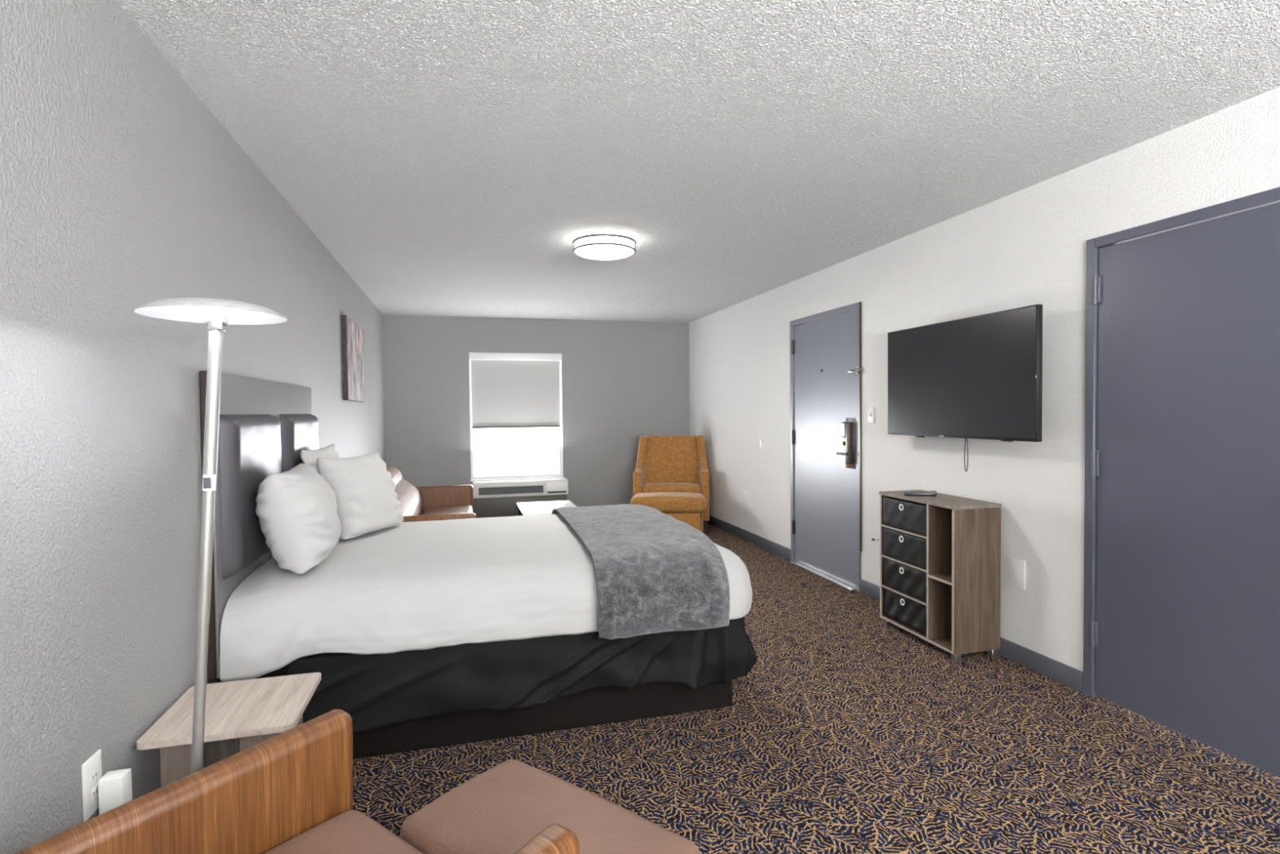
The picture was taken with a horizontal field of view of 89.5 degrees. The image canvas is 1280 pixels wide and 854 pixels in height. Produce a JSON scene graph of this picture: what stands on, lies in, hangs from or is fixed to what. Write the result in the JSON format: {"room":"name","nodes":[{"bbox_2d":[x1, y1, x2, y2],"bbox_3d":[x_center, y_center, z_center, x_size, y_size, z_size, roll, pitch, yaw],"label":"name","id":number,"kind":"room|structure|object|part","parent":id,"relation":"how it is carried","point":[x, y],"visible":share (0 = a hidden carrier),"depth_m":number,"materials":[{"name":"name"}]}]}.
{"room":"hotel room","nodes":[
{"label":"hotel room","id":0,"kind":"room"},
{"bbox_2d":[0,0,385,853],"bbox_3d":[-1.605,0.072,2.294,0.150,2.440,10.764,-1,1,-15],"label":"wall","id":1,"kind":"structure","parent":0,"point":[122,191],"depth_m":1.65,"materials":[{"name":"grey paint"}]},
{"bbox_2d":[81,749,102,822],"bbox_3d":[-1.306,0.854,1.541,0.008,0.135,0.075,-1,1,-15],"label":"wall outlet","id":2,"kind":"object","parent":1,"relation":"attached to","point":[91,769],"visible":0.92,"depth_m":1.53,"materials":[{"name":"white plastic"}]},
{"bbox_2d":[89,767,97,784],"bbox_3d":[-1.303,0.834,1.541,0.002,0.026,0.032,-1,1,-15],"label":"socket","id":3,"kind":"object","parent":2,"relation":"attached to","point":[93,771],"depth_m":1.54,"materials":[{"name":"white plastic"}]},
{"bbox_2d":[90,783,98,801],"bbox_3d":[-1.303,0.873,1.542,0.002,0.026,0.032,-1,1,-15],"label":"socket","id":4,"kind":"object","parent":2,"relation":"attached to","point":[94,787],"depth_m":1.54,"materials":[{"name":"white plastic"}]},
{"bbox_2d":[97,768,132,814],"bbox_3d":[-1.283,0.905,1.578,0.053,0.115,0.047,-1,1,-15],"label":"power adapter","id":5,"kind":"object","parent":2,"relation":"attached to","point":[114,787],"visible":0.6,"depth_m":1.56,"materials":[{"name":"white plastic"}]},
{"bbox_2d":[341,315,364,401],"bbox_3d":[-2.302,-0.524,5.199,0.038,0.630,0.840,-1,1,-15],"label":"picture","id":6,"kind":"object","parent":1,"relation":"attached to","point":[353,335],"visible":1,"depth_m":5.02},
{"bbox_2d":[382,314,689,506],"bbox_3d":[-1.140,-0.071,7.813,3.635,2.440,0.150,-1,1,-15],"label":"wall","id":7,"kind":"structure","parent":0,"point":[623,381],"depth_m":7.80,"materials":[{"name":"grey paint"}]},
{"bbox_2d":[468,352,564,481],"bbox_3d":[-1.469,-0.124,7.697,1.104,1.502,0.130,-1,1,-15],"label":"window","id":8,"kind":"structure","parent":7,"relation":"in","point":[560,475],"depth_m":7.71,"materials":[{"name":"white glass"}]},
{"bbox_2d":[469,352,561,469],"bbox_3d":[-1.459,-0.165,7.657,1.076,1.402,0.080,-1,1,-15],"label":"roller blind","id":9,"kind":"object","parent":8,"relation":"attached to","point":[509,390],"visible":1,"depth_m":7.66,"materials":[{"name":"white fabric"}]},
{"bbox_3d":[-0.967,-0.112,7.794,0.004,1.280,0.005,-1,1,-15],"label":"pull cord","id":10,"kind":"part","parent":9,"relation":"part of","materials":[{"name":"white plastic"}]},
{"bbox_3d":[-1.456,0.619,7.694,1.104,0.018,0.085,-1,1,-15],"label":"sill","id":11,"kind":"part","parent":8,"relation":"part of","materials":[{"name":"white plastic"}]},
{"bbox_2d":[117,0,1279,323],"bbox_3d":[0.209,-1.238,2.756,3.935,0.120,10.764,-1,1,-15],"label":"ceiling","id":12,"kind":"structure","parent":0,"point":[451,157],"depth_m":2.42,"materials":[{"name":"white paint"}]},
{"bbox_2d":[572,231,635,260],"bbox_3d":[-0.229,-1.152,4.161,0.411,0.111,0.411,-1,1,-15],"label":"ceiling lamp","id":13,"kind":"object","parent":12,"relation":"attached to","point":[603,246],"visible":1,"depth_m":4.03,"materials":[{"name":"white glass"}]},
{"bbox_2d":[352,523,1279,853],"bbox_3d":[0.235,1.321,2.821,3.935,0.120,10.764,-1,1,-15],"label":"floor","id":14,"kind":"structure","parent":0,"point":[848,731],"depth_m":2.44,"materials":[{"name":"carpet"}]},
{"bbox_2d":[132,297,287,773],"bbox_3d":[-0.944,0.520,1.414,0.337,1.576,0.280,-1,1,-15],"label":"floor lamp","id":15,"kind":"object","parent":14,"relation":"on","point":[216,313],"visible":0.99,"depth_m":1.40,"materials":[{"name":"grey metal"}]},
{"bbox_2d":[203,477,211,488],"bbox_3d":[-0.934,0.121,1.393,0.014,0.024,0.004,-1,1,-15],"label":"switch","id":16,"kind":"object","parent":15,"relation":"attached to","point":[206,481],"depth_m":1.39,"materials":[{"name":"grey plastic"}]},
{"bbox_3d":[-0.924,-0.254,1.402,0.280,0.028,0.280,-1,1,-15],"label":"lamp shade","id":17,"kind":"part","parent":15,"relation":"part of","materials":[{"name":"white plastic"}]},
{"bbox_2d":[136,671,321,786],"bbox_3d":[-1.196,1.062,1.938,0.380,0.470,0.380,-1,1,-15],"label":"nightstand","id":18,"kind":"object","parent":14,"relation":"on","point":[255,711],"visible":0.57,"depth_m":1.87,"materials":[{"name":"laminate"}]},
{"bbox_3d":[-1.255,1.077,1.772,0.090,0.452,0.020,-1,1,-15],"label":"leg panel","id":19,"kind":"part","parent":18,"relation":"part of","materials":[{"name":"laminate"}]},
{"bbox_3d":[-1.331,1.070,2.052,0.090,0.452,0.020,-1,1,-15],"label":"leg panel","id":20,"kind":"part","parent":18,"relation":"part of","materials":[{"name":"laminate"}]},
{"bbox_3d":[-1.072,1.073,1.822,0.090,0.452,0.020,-1,1,-15],"label":"leg panel","id":21,"kind":"part","parent":18,"relation":"part of","materials":[{"name":"laminate"}]},
{"bbox_3d":[-1.147,1.067,2.102,0.090,0.452,0.020,-1,1,-15],"label":"leg panel","id":22,"kind":"part","parent":18,"relation":"part of","materials":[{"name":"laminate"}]},
{"bbox_2d":[13,709,579,853],"bbox_3d":[-0.630,0.969,1.042,0.800,0.690,0.740,1,2,37],"label":"armchair","id":23,"kind":"object","parent":14,"relation":"on","point":[291,791],"visible":1,"depth_m":1.34,"materials":[{"name":"orange brown wood"},{"name":"brown leather"}]},
{"bbox_3d":[-0.913,0.966,1.268,0.075,0.572,0.720,1,2,37],"label":"armrest","id":24,"kind":"part","parent":23,"relation":"part of","materials":[{"name":"brown wood"}]},
{"bbox_2d":[262,809,423,853],"bbox_3d":[-0.600,0.964,1.081,0.648,0.187,0.630,1,2,37],"label":"seat cushion","id":25,"kind":"object","parent":23,"relation":"on","point":[308,831],"depth_m":1.38,"materials":[{"name":"brown leather"}]},
{"bbox_3d":[-0.335,0.971,0.831,0.075,0.572,0.720,1,2,37],"label":"armrest","id":26,"kind":"part","parent":23,"relation":"part of","materials":[{"name":"brown wood"}]},
{"bbox_2d":[386,466,475,521],"bbox_3d":[-1.807,0.797,5.290,0.880,0.845,1.900,-1,1,-15],"label":"sofa","id":27,"kind":"object","parent":14,"relation":"on","point":[433,503],"visible":0.27,"depth_m":5.87,"materials":[{"name":"brown wood"}]},
{"bbox_3d":[-2.027,0.761,5.229,0.425,0.765,1.732,-1,1,-15],"label":"backrest","id":28,"kind":"part","parent":27,"relation":"part of","materials":[{"name":"brown leather"}]},
{"bbox_3d":[-1.559,0.893,4.416,0.860,0.572,0.080,-1,1,-15],"label":"armrest","id":29,"kind":"part","parent":27,"relation":"part of","materials":[{"name":"brown wood"}]},
{"bbox_3d":[-2.035,0.854,6.173,0.860,0.572,0.080,-1,1,-15],"label":"armrest","id":30,"kind":"part","parent":27,"relation":"part of","materials":[{"name":"brown wood"}]},
{"bbox_2d":[422,504,473,515],"bbox_3d":[-1.604,0.847,5.346,0.450,0.187,1.738,-1,1,-15],"label":"seat cushion","id":31,"kind":"object","parent":27,"relation":"on","point":[427,509],"depth_m":5.90,"materials":[{"name":"brown leather"}]},
{"bbox_2d":[199,370,756,759],"bbox_3d":[-0.671,0.517,3.214,2.112,1.485,1.499,-1,1,-15],"label":"bed","id":32,"kind":"object","parent":14,"relation":"on","point":[412,700],"visible":0.34,"depth_m":2.56,"materials":[{"name":"fabric"}]},
{"bbox_3d":[-1.487,1.082,2.274,0.026,0.420,0.080,-1,1,-15],"label":"headboard leg","id":33,"kind":"part","parent":32,"relation":"part of","materials":[{"name":"brown wood"}]},
{"bbox_3d":[-1.529,0.241,2.576,0.056,0.583,0.610,-1,1,-15],"label":"padded panel","id":34,"kind":"part","parent":32,"relation":"part of","materials":[{"name":"grey leather"}]},
{"bbox_3d":[-1.679,0.325,2.936,0.027,1.065,1.490,-1,1,-15],"label":"headboard","id":35,"kind":"part","parent":32,"relation":"part of","materials":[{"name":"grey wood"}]},
{"bbox_3d":[-1.661,0.325,2.941,0.010,1.063,1.486,-1,1,-15],"label":"headboard","id":36,"kind":"part","parent":32,"relation":"part of","materials":[{"name":"grey wood"}]},
{"bbox_3d":[-1.731,0.225,3.318,0.054,0.583,0.610,-1,1,-15],"label":"padded panel","id":37,"kind":"part","parent":32,"relation":"part of","materials":[{"name":"grey leather"}]},
{"bbox_2d":[219,513,752,681],"bbox_3d":[-0.654,0.686,3.232,2.070,0.334,1.559,-1,1,-15],"label":"duvet","id":38,"kind":"object","parent":32,"relation":"on","point":[421,584],"visible":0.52,"depth_m":2.49,"materials":[{"name":"white fabric"}]},
{"bbox_2d":[255,462,342,573],"bbox_3d":[-1.370,0.356,2.642,0.254,0.382,0.522,-1,1,-15],"label":"pillow","id":39,"kind":"object","parent":38,"relation":"on","point":[296,508],"visible":1,"depth_m":2.42,"materials":[{"name":"white fabric"}]},
{"bbox_2d":[299,443,338,473],"bbox_3d":[-1.619,0.310,3.320,0.111,0.422,0.600,-1,1,-12],"label":"pillow","id":40,"kind":"object","parent":38,"relation":"on","point":[308,457],"visible":0.16,"depth_m":3.18,"materials":[{"name":"white fabric"}]},
{"bbox_2d":[316,452,403,539],"bbox_3d":[-1.381,0.327,3.208,0.247,0.379,0.470,0,1,11],"label":"pillow","id":41,"kind":"object","parent":38,"relation":"on","point":[366,501],"visible":0.82,"depth_m":3.09,"materials":[{"name":"white fabric"}]},
{"bbox_2d":[551,503,729,639],"bbox_3d":[-0.093,0.640,3.375,0.582,0.337,1.670,-1,1,-15],"label":"blanket","id":42,"kind":"object","parent":38,"relation":"on","point":[655,571],"visible":0.98,"depth_m":2.65,"materials":[{"name":"grey fabric"}]},
{"bbox_2d":[472,477,568,518],"bbox_3d":[-1.397,0.892,7.568,1.090,0.532,0.224,-1,1,-15],"label":"air conditioner","id":43,"kind":"object","parent":14,"relation":"on","point":[499,498],"visible":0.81,"depth_m":7.46,"materials":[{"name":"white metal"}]},
{"bbox_2d":[478,484,543,495],"bbox_3d":[-1.482,0.728,7.443,0.735,0.084,0.010,-1,1,-15],"label":"grille","id":44,"kind":"object","parent":43,"relation":"attached to","point":[483,490],"depth_m":7.44,"materials":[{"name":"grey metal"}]},
{"bbox_3d":[-1.400,0.715,7.570,1.090,0.177,0.211,-1,1,-15],"label":"casing","id":45,"kind":"part","parent":43,"relation":"part of","materials":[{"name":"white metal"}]},
{"bbox_3d":[-1.400,0.931,7.584,1.070,0.254,0.176,-1,1,-15],"label":"panel","id":46,"kind":"part","parent":43,"relation":"part of","materials":[{"name":"black plastic"}]},
{"bbox_2d":[516,500,576,515],"bbox_3d":[-0.857,0.971,6.059,0.530,0.440,0.800,-1,1,-15],"label":"coffee table","id":47,"kind":"object","parent":14,"relation":"on","point":[540,507],"visible":0.35,"depth_m":6.10,"materials":[{"name":"white laminate"}]},
{"bbox_3d":[-1.181,0.979,6.355,0.040,0.414,0.040,-1,1,-15],"label":"leg","id":48,"kind":"part","parent":47,"relation":"part of","materials":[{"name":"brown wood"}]},
{"bbox_2d":[400,759,700,853],"bbox_3d":[-0.204,1.080,1.410,0.615,0.442,0.355,1,2,37],"label":"ottoman","id":49,"kind":"object","parent":14,"relation":"on","point":[501,808],"visible":0.97,"depth_m":1.42,"materials":[{"name":"brown leather"}]},
{"bbox_2d":[630,492,706,532],"bbox_3d":[0.306,0.933,6.934,0.807,0.448,0.467,0,1,5],"label":"ottoman","id":50,"kind":"object","parent":14,"relation":"on","point":[688,508],"visible":0.64,"depth_m":6.72,"materials":[{"name":"orange fabric"}]},
{"bbox_2d":[630,492,706,512],"bbox_3d":[0.304,0.801,6.930,0.807,0.183,0.467,0,1,5],"label":"cushion","id":51,"kind":"object","parent":50,"relation":"on","point":[664,502],"depth_m":6.72,"materials":[{"name":"orange fabric"}]},
{"bbox_2d":[633,435,709,529],"bbox_3d":[0.367,0.623,7.451,0.850,1.040,0.567,0,1,5],"label":"armchair","id":52,"kind":"object","parent":14,"relation":"on","point":[664,464],"visible":0.56,"depth_m":7.51,"materials":[{"name":"orange fabric"}]},
{"bbox_2d":[641,482,701,493],"bbox_3d":[0.358,0.724,7.329,0.673,0.176,0.318,0,1,5],"label":"seat cushion","id":53,"kind":"object","parent":52,"relation":"on","point":[693,487],"depth_m":7.19,"materials":[{"name":"orange fabric"}]},
{"bbox_3d":[0.380,0.572,7.603,0.662,0.935,0.240,0,1,5],"label":"backrest","id":54,"kind":"part","parent":52,"relation":"part of","materials":[{"name":"orange fabric"}]},
{"bbox_3d":[0.733,1.096,7.215,0.044,0.100,0.044,0,1,5],"label":"leg","id":55,"kind":"part","parent":52,"relation":"part of","materials":[{"name":"brown wood"}]},
{"bbox_2d":[879,489,1001,662],"bbox_3d":[1.696,0.813,3.706,0.295,0.822,0.652,-1,1,-14],"label":"drawer unit","id":56,"kind":"object","parent":14,"relation":"on","point":[940,554],"visible":1,"depth_m":3.56,"materials":[{"name":"laminate"}]},
{"bbox_3d":[1.623,0.793,4.010,0.290,0.758,0.014,-1,1,-14],"label":"panel","id":57,"kind":"part","parent":56,"relation":"part of","materials":[{"name":"brown laminate"}]},
{"bbox_2d":[882,524,926,537],"bbox_3d":[1.668,0.605,3.796,0.280,0.010,0.414,-1,1,-14],"label":"shelf","id":58,"kind":"object","parent":56,"relation":"attached to","point":[894,528],"depth_m":3.77,"materials":[{"name":"brown laminate"}]},
{"bbox_2d":[882,554,926,570],"bbox_3d":[1.670,0.791,3.801,0.280,0.010,0.414,-1,1,-14],"label":"shelf","id":59,"kind":"object","parent":56,"relation":"attached to","point":[891,558],"depth_m":3.77,"materials":[{"name":"brown laminate"}]},
{"bbox_2d":[882,584,926,603],"bbox_3d":[1.671,0.977,3.805,0.280,0.010,0.414,-1,1,-14],"label":"shelf","id":60,"kind":"object","parent":56,"relation":"attached to","point":[895,590],"depth_m":3.77,"materials":[{"name":"brown laminate"}]},
{"bbox_3d":[1.657,0.514,3.792,0.259,0.166,0.406,-1,1,-14],"label":"drawer","id":61,"kind":"part","parent":56,"relation":"part of","materials":[{"name":"black fabric"}]},
{"bbox_3d":[1.659,0.700,3.796,0.260,0.166,0.406,-1,1,-14],"label":"drawer","id":62,"kind":"part","parent":56,"relation":"part of","materials":[{"name":"black fabric"}]},
{"bbox_3d":[1.661,0.886,3.801,0.260,0.166,0.406,-1,1,-14],"label":"drawer","id":63,"kind":"part","parent":56,"relation":"part of","materials":[{"name":"black fabric"}]},
{"bbox_3d":[1.661,1.072,3.805,0.264,0.166,0.406,-1,1,-14],"label":"drawer","id":64,"kind":"part","parent":56,"relation":"part of","materials":[{"name":"black fabric"}]},
{"bbox_2d":[903,490,937,496],"bbox_3d":[1.634,0.386,3.767,0.175,0.029,0.044,0,1,13],"label":"remote control","id":65,"kind":"object","parent":56,"relation":"on","point":[932,493],"visible":1,"depth_m":3.75,"materials":[{"name":"black plastic"}]},
{"bbox_2d":[928,572,951,582],"bbox_3d":[1.745,0.818,3.498,0.280,0.014,0.184,-1,1,-14],"label":"shelf","id":66,"kind":"object","parent":56,"relation":"attached to","point":[945,577],"depth_m":3.52,"materials":[{"name":"brown laminate"}]},
{"bbox_3d":[1.774,0.807,3.402,0.290,0.758,0.014,-1,1,-14],"label":"panel","id":67,"kind":"part","parent":56,"relation":"part of","materials":[{"name":"brown laminate"}]},
{"bbox_2d":[688,86,1279,671],"bbox_3d":[2.048,0.011,3.283,0.150,2.440,10.764,-1,1,-15],"label":"wall","id":68,"kind":"structure","parent":0,"point":[1027,246],"depth_m":3.41,"materials":[{"name":"white paint"}]},
{"bbox_2d":[743,489,746,502],"bbox_3d":[1.075,0.707,6.618,0.008,0.115,0.070,-1,1,-15],"label":"wall outlet","id":69,"kind":"object","parent":68,"relation":"attached to","point":[744,491],"visible":1,"depth_m":6.60,"materials":[{"name":"white plastic"}]},
{"bbox_2d":[758,438,762,448],"bbox_3d":[1.165,0.165,6.257,0.006,0.100,0.070,-1,1,-15],"label":"wall plate","id":70,"kind":"object","parent":68,"relation":"attached to","point":[760,446],"visible":1,"depth_m":6.25,"materials":[{"name":"white plastic"}]},
{"bbox_2d":[789,302,863,591],"bbox_3d":[1.491,0.140,5.142,0.180,2.100,1.092,-1,1,-15],"label":"door","id":71,"kind":"structure","parent":68,"relation":"in","point":[826,368],"depth_m":5.09,"materials":[{"name":"metal"}]},
{"bbox_3d":[1.522,0.198,4.809,0.064,0.022,0.124,-1,1,-15],"label":"lever","id":72,"kind":"part","parent":71,"relation":"part of","materials":[{"name":"silver metal"}]},
{"bbox_3d":[1.562,0.120,4.790,0.008,0.375,0.117,-1,1,-15],"label":"lock plate","id":73,"kind":"part","parent":71,"relation":"part of","materials":[{"name":"silver metal"}]},
{"bbox_2d":[867,406,875,422],"bbox_3d":[1.620,-0.086,4.535,0.020,0.115,0.070,-1,1,-15],"label":"light switch","id":74,"kind":"object","parent":68,"relation":"attached to","point":[871,410],"visible":1,"depth_m":4.53,"materials":[{"name":"white plastic"}]},
{"bbox_2d":[707,515,1083,693],"bbox_3d":[1.995,1.183,3.243,0.012,0.100,10.362,-1,1,-15],"label":"baseboard","id":75,"kind":"structure","parent":68,"relation":"attached to","point":[1068,676],"depth_m":3.38,"materials":[{"name":"rubber"}]},
{"bbox_2d":[887,304,1042,471],"bbox_3d":[1.800,-0.173,3.608,0.152,0.837,1.120,-1,1,-15],"label":"television","id":76,"kind":"object","parent":68,"relation":"attached to","point":[980,376],"visible":1,"depth_m":3.44,"materials":[{"name":"black plastic"}]},
{"bbox_2d":[1008,556,1025,590],"bbox_3d":[1.960,0.760,3.356,0.006,0.150,0.100,-1,1,-15],"label":"wall plate","id":77,"kind":"object","parent":68,"relation":"attached to","point":[1016,566],"visible":1,"depth_m":3.35,"materials":[{"name":"white plastic"}]},
{"bbox_2d":[1083,186,1279,777],"bbox_3d":[2.212,0.204,2.500,0.169,2.090,1.000,-1,1,-15],"label":"door","id":78,"kind":"structure","parent":68,"relation":"in","point":[1181,599],"depth_m":2.55,"materials":[{"name":"metal"}]}
]}

